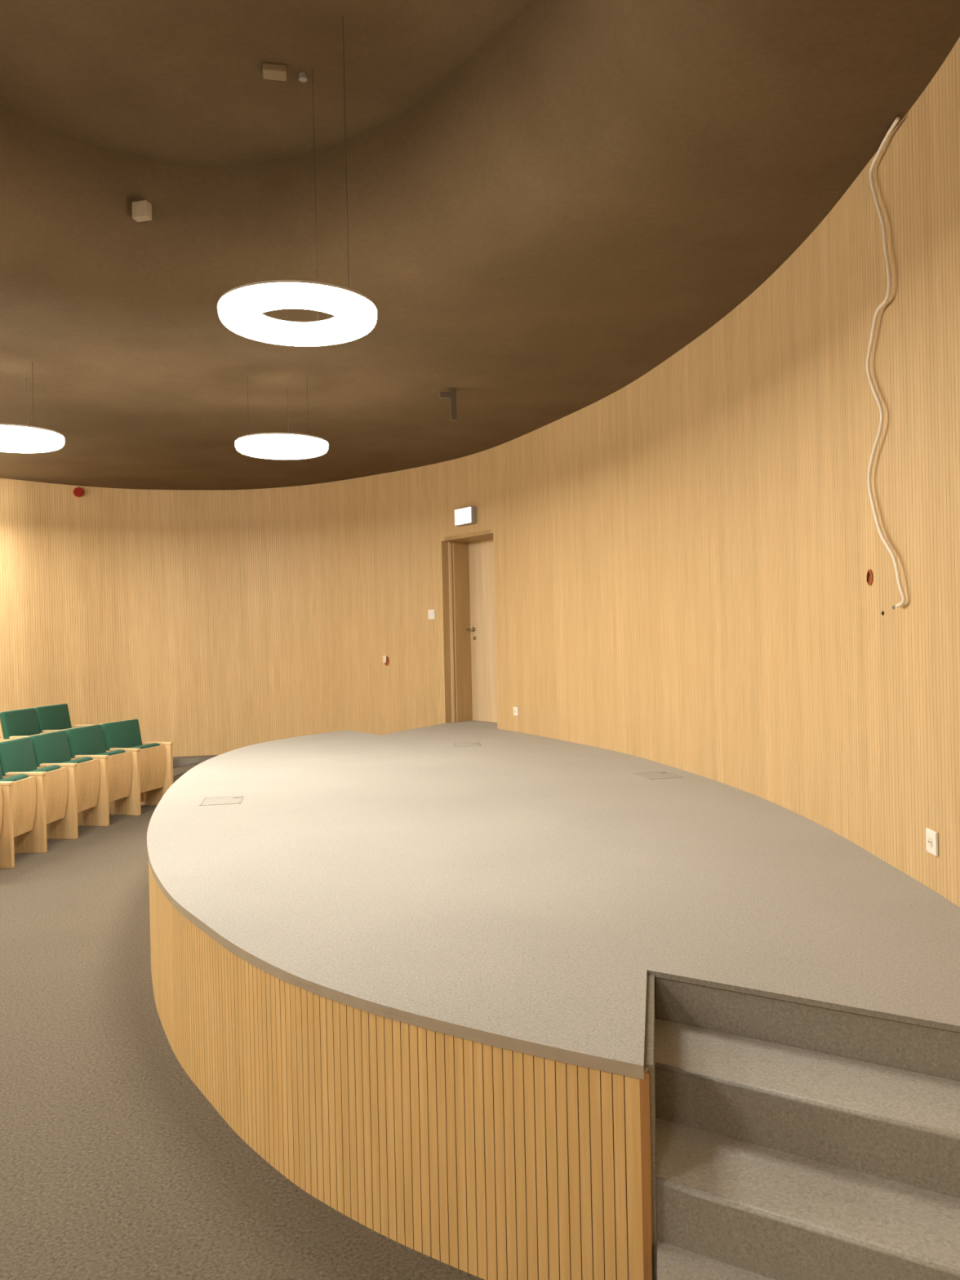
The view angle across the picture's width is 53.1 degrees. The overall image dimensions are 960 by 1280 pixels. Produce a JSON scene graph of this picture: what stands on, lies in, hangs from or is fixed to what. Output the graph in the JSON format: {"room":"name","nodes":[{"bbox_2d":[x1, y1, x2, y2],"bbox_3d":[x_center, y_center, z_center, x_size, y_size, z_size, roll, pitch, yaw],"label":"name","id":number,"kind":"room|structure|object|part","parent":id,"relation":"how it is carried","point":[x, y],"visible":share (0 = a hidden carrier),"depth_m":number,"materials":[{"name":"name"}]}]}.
{"room":"lecture hall","nodes":[
{"label":"lecture hall","id":0,"kind":"room"},
{"bbox_2d":[0,480,5,738],"bbox_3d":[-8.248,-0.020,6.002,2.027,3.565,11.680,-1,0,17],"label":"wall","id":1,"kind":"structure","parent":0,"point":[2,683],"depth_m":11.20,"materials":[{"name":"brown wood"}]},
{"bbox_2d":[0,448,493,756],"bbox_3d":[-2.517,-0.173,11.548,6.021,3.565,1.856,-1,0,12],"label":"wall","id":2,"kind":"structure","parent":0,"point":[219,622],"depth_m":12.05,"materials":[{"name":"brown wood"}]},
{"bbox_2d":[73,487,84,497],"bbox_3d":[-4.938,-1.821,11.837,0.120,0.120,0.065,-1,0,-40],"label":"fire alarm","id":3,"kind":"object","parent":2,"relation":"attached to","point":[77,491],"visible":1,"depth_m":11.82,"materials":[{"name":"red plastic"}]},
{"bbox_2d":[382,655,389,666],"bbox_3d":[-1.120,0.248,11.473,0.086,0.120,0.022,-1,0,39],"label":"junction box","id":4,"kind":"object","parent":2,"relation":"attached to","point":[385,659],"visible":1,"depth_m":11.47,"materials":[{"name":"orange plastic"}]},
{"bbox_2d":[427,609,435,619],"bbox_3d":[-0.555,-0.292,10.965,0.110,0.110,0.015,-1,0,45],"label":"light switch","id":5,"kind":"object","parent":2,"relation":"attached to","point":[431,613],"visible":1,"depth_m":10.96,"materials":[{"name":"white plastic"}]},
{"bbox_2d":[454,506,476,526],"bbox_3d":[-0.155,-1.341,10.425,0.083,0.180,0.310,-1,0,-36],"label":"exit sign","id":6,"kind":"object","parent":2,"relation":"attached to","point":[468,515],"visible":1,"depth_m":10.35,"materials":[{"name":"white plastic"}]},
{"bbox_2d":[441,529,497,723],"bbox_3d":[0.114,0.117,10.617,0.570,2.880,1.364,-1,0,-36],"label":"door","id":7,"kind":"structure","parent":2,"relation":"in","point":[468,559],"depth_m":10.91,"materials":[{"name":"brown wood"}]},
{"bbox_3d":[-0.307,-0.089,10.899,0.075,2.048,0.014,-1,0,-36],"label":"frame","id":8,"kind":"part","parent":7,"relation":"part of","materials":[{"name":"brown wood"}]},
{"bbox_3d":[-0.110,-0.073,11.004,0.064,0.146,0.130,-1,0,-36],"label":"handle","id":9,"kind":"part","parent":7,"relation":"part of","materials":[{"name":"metal"}]},
{"bbox_2d":[0,804,656,1279],"bbox_3d":[-3.926,1.729,4.136,11.296,0.100,16.692,-1,0,0],"label":"floor","id":10,"kind":"structure","parent":0,"point":[115,1164],"depth_m":3.15,"materials":[{"name":"carpet"}]},
{"bbox_2d":[0,786,2,835],"bbox_3d":[-3.631,1.231,6.689,0.475,0.856,0.517,-1,0,1],"label":"seat","id":11,"kind":"object","parent":10,"relation":"on","point":[1,791],"visible":1,"depth_m":6.92,"materials":[{"name":"brown wood"}]},
{"bbox_2d":[0,765,35,868],"bbox_3d":[-3.618,1.228,7.197,0.475,0.856,0.487,-1,0,2],"label":"seat","id":12,"kind":"object","parent":10,"relation":"on","point":[19,791],"visible":0.96,"depth_m":7.13,"materials":[{"name":"brown wood"}]},
{"bbox_2d":[0,765,3,779],"bbox_3d":[-3.717,1.091,7.202,0.147,0.577,0.474,-1,0,2],"label":"cushion","id":13,"kind":"object","parent":12,"relation":"on","point":[1,775],"depth_m":7.41,"materials":[{"name":"green fabric"}]},
{"bbox_3d":[-3.544,1.043,6.976,0.306,0.025,0.052,-1,0,2],"label":"armrest","id":14,"kind":"part","parent":12,"relation":"part of","materials":[{"name":"brown wood"}]},
{"bbox_2d":[0,773,28,782],"bbox_3d":[-3.526,1.238,7.215,0.090,0.412,0.426,-1,0,2],"label":"seat cushion","id":15,"kind":"object","parent":12,"relation":"on","point":[21,776],"depth_m":7.25,"materials":[{"name":"green fabric"}]},
{"bbox_2d":[0,737,67,853],"bbox_3d":[-3.595,1.225,7.698,0.475,0.856,0.498,-1,0,3],"label":"seat","id":16,"kind":"object","parent":10,"relation":"on","point":[17,757],"visible":0.75,"depth_m":7.61,"materials":[{"name":"brown wood"}]},
{"bbox_2d":[0,737,36,776],"bbox_3d":[-3.694,1.087,7.707,0.147,0.577,0.485,-1,0,3],"label":"cushion","id":17,"kind":"object","parent":16,"relation":"on","point":[16,755],"depth_m":7.68,"materials":[{"name":"green fabric"}]},
{"bbox_3d":[-3.528,1.040,7.470,0.306,0.025,0.052,-1,0,3],"label":"armrest","id":18,"kind":"part","parent":16,"relation":"part of","materials":[{"name":"brown wood"}]},
{"bbox_2d":[27,764,60,772],"bbox_3d":[-3.503,1.235,7.715,0.090,0.412,0.437,-1,0,3],"label":"seat cushion","id":19,"kind":"object","parent":16,"relation":"on","point":[53,767],"depth_m":7.74,"materials":[{"name":"green fabric"}]},
{"bbox_2d":[25,729,99,839],"bbox_3d":[-3.552,1.221,8.219,0.475,0.856,0.520,-1,0,6],"label":"seat","id":20,"kind":"object","parent":10,"relation":"on","point":[50,748],"visible":0.61,"depth_m":8.12,"materials":[{"name":"brown wood"}]},
{"bbox_2d":[30,729,71,766],"bbox_3d":[-3.651,1.084,8.232,0.147,0.577,0.507,-1,0,6],"label":"cushion","id":21,"kind":"object","parent":20,"relation":"on","point":[52,747],"depth_m":8.20,"materials":[{"name":"green fabric"}]},
{"bbox_3d":[-3.497,1.037,7.976,0.306,0.025,0.052,-1,0,6],"label":"armrest","id":22,"kind":"part","parent":20,"relation":"part of","materials":[{"name":"brown wood"}]},
{"bbox_2d":[61,756,93,763],"bbox_3d":[-3.459,1.232,8.231,0.090,0.412,0.459,-1,0,6],"label":"seat cushion","id":23,"kind":"object","parent":20,"relation":"on","point":[84,759],"depth_m":8.25,"materials":[{"name":"green fabric"}]},
{"bbox_2d":[62,724,131,826],"bbox_3d":[-3.471,1.217,8.750,0.475,0.856,0.507,-1,0,11],"label":"seat","id":24,"kind":"object","parent":10,"relation":"on","point":[115,766],"visible":0.6,"depth_m":8.65,"materials":[{"name":"brown wood"}]},
{"bbox_2d":[65,724,106,758],"bbox_3d":[-3.568,1.079,8.772,0.147,0.577,0.494,-1,0,11],"label":"cushion","id":25,"kind":"object","parent":24,"relation":"on","point":[86,740],"depth_m":8.73,"materials":[{"name":"green fabric"}]},
{"bbox_3d":[-3.437,1.033,8.509,0.306,0.025,0.052,-1,0,11],"label":"armrest","id":26,"kind":"part","parent":24,"relation":"part of","materials":[{"name":"brown wood"}]},
{"bbox_2d":[95,749,125,755],"bbox_3d":[-3.377,1.227,8.753,0.090,0.412,0.446,-1,0,11],"label":"seat cushion","id":27,"kind":"object","parent":24,"relation":"on","point":[120,751],"depth_m":8.77,"materials":[{"name":"green fabric"}]},
{"bbox_2d":[99,719,173,815],"bbox_3d":[-3.334,1.211,9.297,0.475,0.856,0.574,-1,0,17],"label":"seat","id":28,"kind":"object","parent":10,"relation":"on","point":[152,762],"visible":0.8,"depth_m":9.24,"materials":[{"name":"brown wood"}]},
{"bbox_2d":[101,719,142,751],"bbox_3d":[-3.436,1.073,9.301,0.147,0.577,0.506,-1,0,17],"label":"cushion","id":29,"kind":"object","parent":28,"relation":"on","point":[124,733],"depth_m":9.26,"materials":[{"name":"green fabric"}]},
{"bbox_3d":[-3.332,1.028,9.022,0.306,0.025,0.052,-1,0,17],"label":"armrest","id":30,"kind":"part","parent":28,"relation":"part of","materials":[{"name":"brown wood"}]},
{"bbox_3d":[-3.414,1.521,9.298,0.030,0.160,0.486,-1,0,17],"label":"panel","id":31,"kind":"part","parent":28,"relation":"part of","materials":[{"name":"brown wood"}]},
{"bbox_2d":[130,742,159,749],"bbox_3d":[-3.248,1.222,9.265,0.090,0.412,0.458,-1,0,17],"label":"seat cushion","id":32,"kind":"object","parent":28,"relation":"on","point":[153,744],"depth_m":9.29,"materials":[{"name":"green fabric"}]},
{"bbox_3d":[-3.182,1.022,9.522,0.306,0.025,0.052,-1,0,17],"label":"armrest","id":33,"kind":"part","parent":28,"relation":"part of","materials":[{"name":"brown wood"}]},
{"bbox_2d":[173,755,217,782],"bbox_3d":[-6.673,1.663,5.769,5.251,0.135,14.251,-1,0,8],"label":"stairs","id":34,"kind":"structure","parent":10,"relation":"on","point":[181,765],"depth_m":12.13,"materials":[{"name":"carpet"}]},
{"bbox_2d":[0,707,50,741],"bbox_3d":[-4.313,1.097,9.270,0.475,0.856,0.549,-1,0,5],"label":"seat","id":35,"kind":"object","parent":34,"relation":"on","point":[22,722],"visible":0.23,"depth_m":9.20,"materials":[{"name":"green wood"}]},
{"bbox_3d":[-4.255,0.913,9.014,0.306,0.025,0.052,-1,0,5],"label":"armrest","id":36,"kind":"part","parent":35,"relation":"part of","materials":[{"name":"brown wood"}]},
{"bbox_2d":[31,703,89,733],"bbox_3d":[-4.242,1.093,9.855,0.475,0.856,0.598,-1,0,8],"label":"seat","id":37,"kind":"object","parent":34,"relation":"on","point":[53,717],"visible":0.19,"depth_m":9.81,"materials":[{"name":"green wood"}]},
{"bbox_3d":[-4.203,0.909,9.572,0.306,0.025,0.052,-1,0,8],"label":"armrest","id":38,"kind":"part","parent":37,"relation":"part of","materials":[{"name":"brown wood"}]},
{"bbox_2d":[35,703,71,733],"bbox_3d":[-4.344,0.955,9.845,0.147,0.577,0.530,-1,0,8],"label":"cushion","id":39,"kind":"object","parent":37,"relation":"on","point":[53,717],"depth_m":9.81,"materials":[{"name":"green fabric"}]},
{"bbox_3d":[-4.123,0.905,10.112,0.306,0.025,0.052,-1,0,8],"label":"armrest","id":40,"kind":"part","parent":37,"relation":"part of","materials":[{"name":"brown wood"}]},
{"bbox_2d":[146,720,959,1279],"bbox_3d":[-0.270,1.273,6.390,3.520,0.630,9.021,-1,0,-13],"label":"stage","id":41,"kind":"object","parent":10,"relation":"on","point":[413,971],"visible":0.97,"depth_m":3.08,"materials":[{"name":"carpet"}]},
{"bbox_2d":[199,795,244,805],"bbox_3d":[-1.585,0.986,5.910,0.240,0.006,0.280,-1,0,-10],"label":"box","id":42,"kind":"object","parent":41,"relation":"on","point":[233,799],"visible":1,"depth_m":5.90,"materials":[{"name":"carpet"}]},
{"bbox_3d":[-0.936,0.997,6.233,2.643,0.016,8.105,-1,0,0],"label":"edge trim","id":43,"kind":"part","parent":41,"relation":"part of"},
{"bbox_2d":[453,742,480,746],"bbox_3d":[-0.119,0.940,8.649,0.240,0.006,0.280,-1,0,-2],"label":"box","id":44,"kind":"object","parent":41,"relation":"on","point":[456,744],"visible":1,"depth_m":8.63,"materials":[{"name":"carpet"}]},
{"bbox_3d":[-0.119,0.942,8.649,0.220,0.002,0.260,-1,0,-2],"label":"lid","id":45,"kind":"part","parent":44,"relation":"part of","materials":[{"name":"carpet"}]},
{"bbox_3d":[0.381,1.281,2.201,0.019,0.590,0.029,-1,0,11],"label":"panel","id":46,"kind":"part","parent":41,"relation":"part of","materials":[{"name":"beige wood"}]},
{"bbox_2d":[632,771,682,779],"bbox_3d":[1.211,0.922,6.557,0.240,0.006,0.280,-1,0,-15],"label":"box","id":47,"kind":"object","parent":41,"relation":"on","point":[660,775],"visible":1,"depth_m":6.55,"materials":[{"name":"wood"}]},
{"bbox_3d":[1.211,0.924,6.557,0.220,0.002,0.260,-1,0,-15],"label":"lid","id":48,"kind":"part","parent":47,"relation":"part of","materials":[{"name":"wood"}]},
{"bbox_2d":[654,977,959,1279],"bbox_3d":[0.866,1.273,1.941,1.508,0.627,1.114,-1,0,32],"label":"stairs","id":49,"kind":"structure","parent":10,"relation":"on","point":[795,1140],"depth_m":2.26,"materials":[{"name":"carpet"}]},
{"bbox_2d":[0,0,959,489],"bbox_3d":[-4.015,-2.242,4.119,11.524,0.715,16.915,-1,0,0],"label":"ceiling","id":50,"kind":"structure","parent":0,"point":[548,202],"depth_m":4.97,"materials":[{"name":"paint"}]},
{"bbox_2d":[0,362,64,453],"bbox_3d":[-3.307,-1.644,6.771,0.690,0.540,0.690,-1,0,0],"label":"lamp","id":51,"kind":"object","parent":50,"relation":"hanging from","point":[26,438],"visible":1,"depth_m":6.71,"materials":[{"name":"white plastic"}]},
{"bbox_2d":[0,425,64,453],"bbox_3d":[-3.301,-1.407,6.772,0.690,0.065,0.690,-1,0,0],"label":"diffuser","id":52,"kind":"object","parent":51,"relation":"attached to","point":[26,438],"depth_m":6.73,"materials":[{"name":"white plastic"}]},
{"bbox_2d":[132,200,151,222],"bbox_3d":[-1.843,-2.338,5.239,0.090,0.090,0.059,-1,0,13],"label":"loudspeaker","id":53,"kind":"object","parent":50,"relation":"attached to","point":[141,210],"visible":1,"depth_m":5.21,"materials":[{"name":"white plastic"}]},
{"bbox_3d":[-1.850,-2.338,5.212,0.050,0.050,0.004,-1,0,14],"label":"plate","id":54,"kind":"part","parent":53,"relation":"part of","materials":[{"name":"beige plastic"}]},
{"bbox_2d":[262,62,286,80],"bbox_3d":[-0.953,-2.651,4.457,0.105,0.035,0.130,-1,0,-11],"label":"box","id":55,"kind":"object","parent":50,"relation":"attached to","point":[274,72],"depth_m":4.46,"materials":[{"name":"beige plastic"}]},
{"bbox_2d":[235,384,328,459],"bbox_3d":[-1.497,-1.686,7.251,0.690,0.540,0.690,-1,0,0],"label":"lamp","id":56,"kind":"object","parent":50,"relation":"hanging from","point":[276,446],"visible":1,"depth_m":7.09,"materials":[{"name":"white plastic"}]},
{"bbox_2d":[235,434,328,459],"bbox_3d":[-1.492,-1.448,7.252,0.690,0.065,0.690,-1,0,0],"label":"diffuser","id":57,"kind":"object","parent":56,"relation":"attached to","point":[276,446],"depth_m":7.09,"materials":[{"name":"white plastic"}]},
{"bbox_2d":[217,22,377,346],"bbox_3d":[-0.814,-2.029,4.244,0.690,1.282,0.690,-1,0,0],"label":"lamp","id":58,"kind":"object","parent":50,"relation":"hanging from","point":[240,308],"visible":1,"depth_m":4.11,"materials":[{"name":"white plastic"}]},
{"bbox_2d":[217,282,377,346],"bbox_3d":[-0.801,-1.421,4.248,0.690,0.065,0.690,-1,0,0],"label":"diffuser","id":59,"kind":"object","parent":58,"relation":"attached to","point":[240,308],"depth_m":4.10,"materials":[{"name":"white plastic"}]},
{"bbox_2d":[298,71,306,82],"bbox_3d":[-0.830,-2.654,4.502,0.035,0.035,0.080,-1,0,-11],"label":"socket","id":60,"kind":"object","parent":50,"relation":"attached to","point":[302,76],"depth_m":4.53,"materials":[{"name":"white plastic"}]},
{"bbox_3d":[-0.836,-2.659,4.541,0.040,0.024,0.040,-1,0,-11],"label":"hook plate","id":61,"kind":"part","parent":60,"relation":"part of","materials":[{"name":"white plastic"}]},
{"bbox_2d":[440,387,457,420],"bbox_3d":[-0.251,-1.859,7.587,0.128,0.250,0.040,-1,0,-6],"label":"bracket","id":62,"kind":"object","parent":50,"relation":"hanging from","point":[451,394],"visible":1,"depth_m":7.57,"materials":[{"name":"brown metal"}]},
{"bbox_3d":[-0.276,-1.931,7.584,0.082,0.045,0.040,-1,0,-6],"label":"arm","id":63,"kind":"part","parent":62,"relation":"part of"},
{"bbox_2d":[866,116,906,607],"bbox_3d":[1.628,-1.063,3.862,0.026,1.870,0.380,-1,0,2],"label":"cable","id":64,"kind":"object","parent":50,"relation":"hanging from","point":[902,602],"visible":1,"depth_m":3.90,"materials":[{"name":"white plastic"}]},
{"bbox_2d":[491,36,959,907],"bbox_3d":[0.387,-0.192,3.011,2.652,3.565,13.992,-1,0,9],"label":"wall","id":65,"kind":"structure","parent":0,"point":[683,555],"depth_m":5.10,"materials":[{"name":"brown wood"}]},
{"bbox_2d":[513,706,518,715],"bbox_3d":[0.359,0.719,9.695,0.016,0.090,0.090,-1,0,-26],"label":"wall socket","id":66,"kind":"object","parent":65,"relation":"attached to","point":[515,708],"visible":1,"depth_m":9.68,"materials":[{"name":"white plastic"}]},
{"bbox_2d":[866,569,872,585],"bbox_3d":[1.666,-0.268,4.115,0.015,0.068,0.060,-1,0,2],"label":"junction box","id":67,"kind":"object","parent":65,"relation":"attached to","point":[869,573],"visible":1,"depth_m":4.12,"materials":[{"name":"orange plastic"}]},
{"bbox_2d":[925,827,938,856],"bbox_3d":[1.673,0.748,3.563,0.016,0.090,0.090,-1,0,3],"label":"wall socket","id":68,"kind":"object","parent":65,"relation":"attached to","point":[931,836],"visible":1,"depth_m":3.55,"materials":[{"name":"white plastic"}]},
{"bbox_2d":[927,835,933,847],"bbox_3d":[1.669,0.748,3.563,0.004,0.042,0.042,-1,0,3],"label":"outlet","id":69,"kind":"object","parent":68,"relation":"attached to","point":[930,838],"depth_m":3.56,"materials":[{"name":"white plastic"}]}
]}

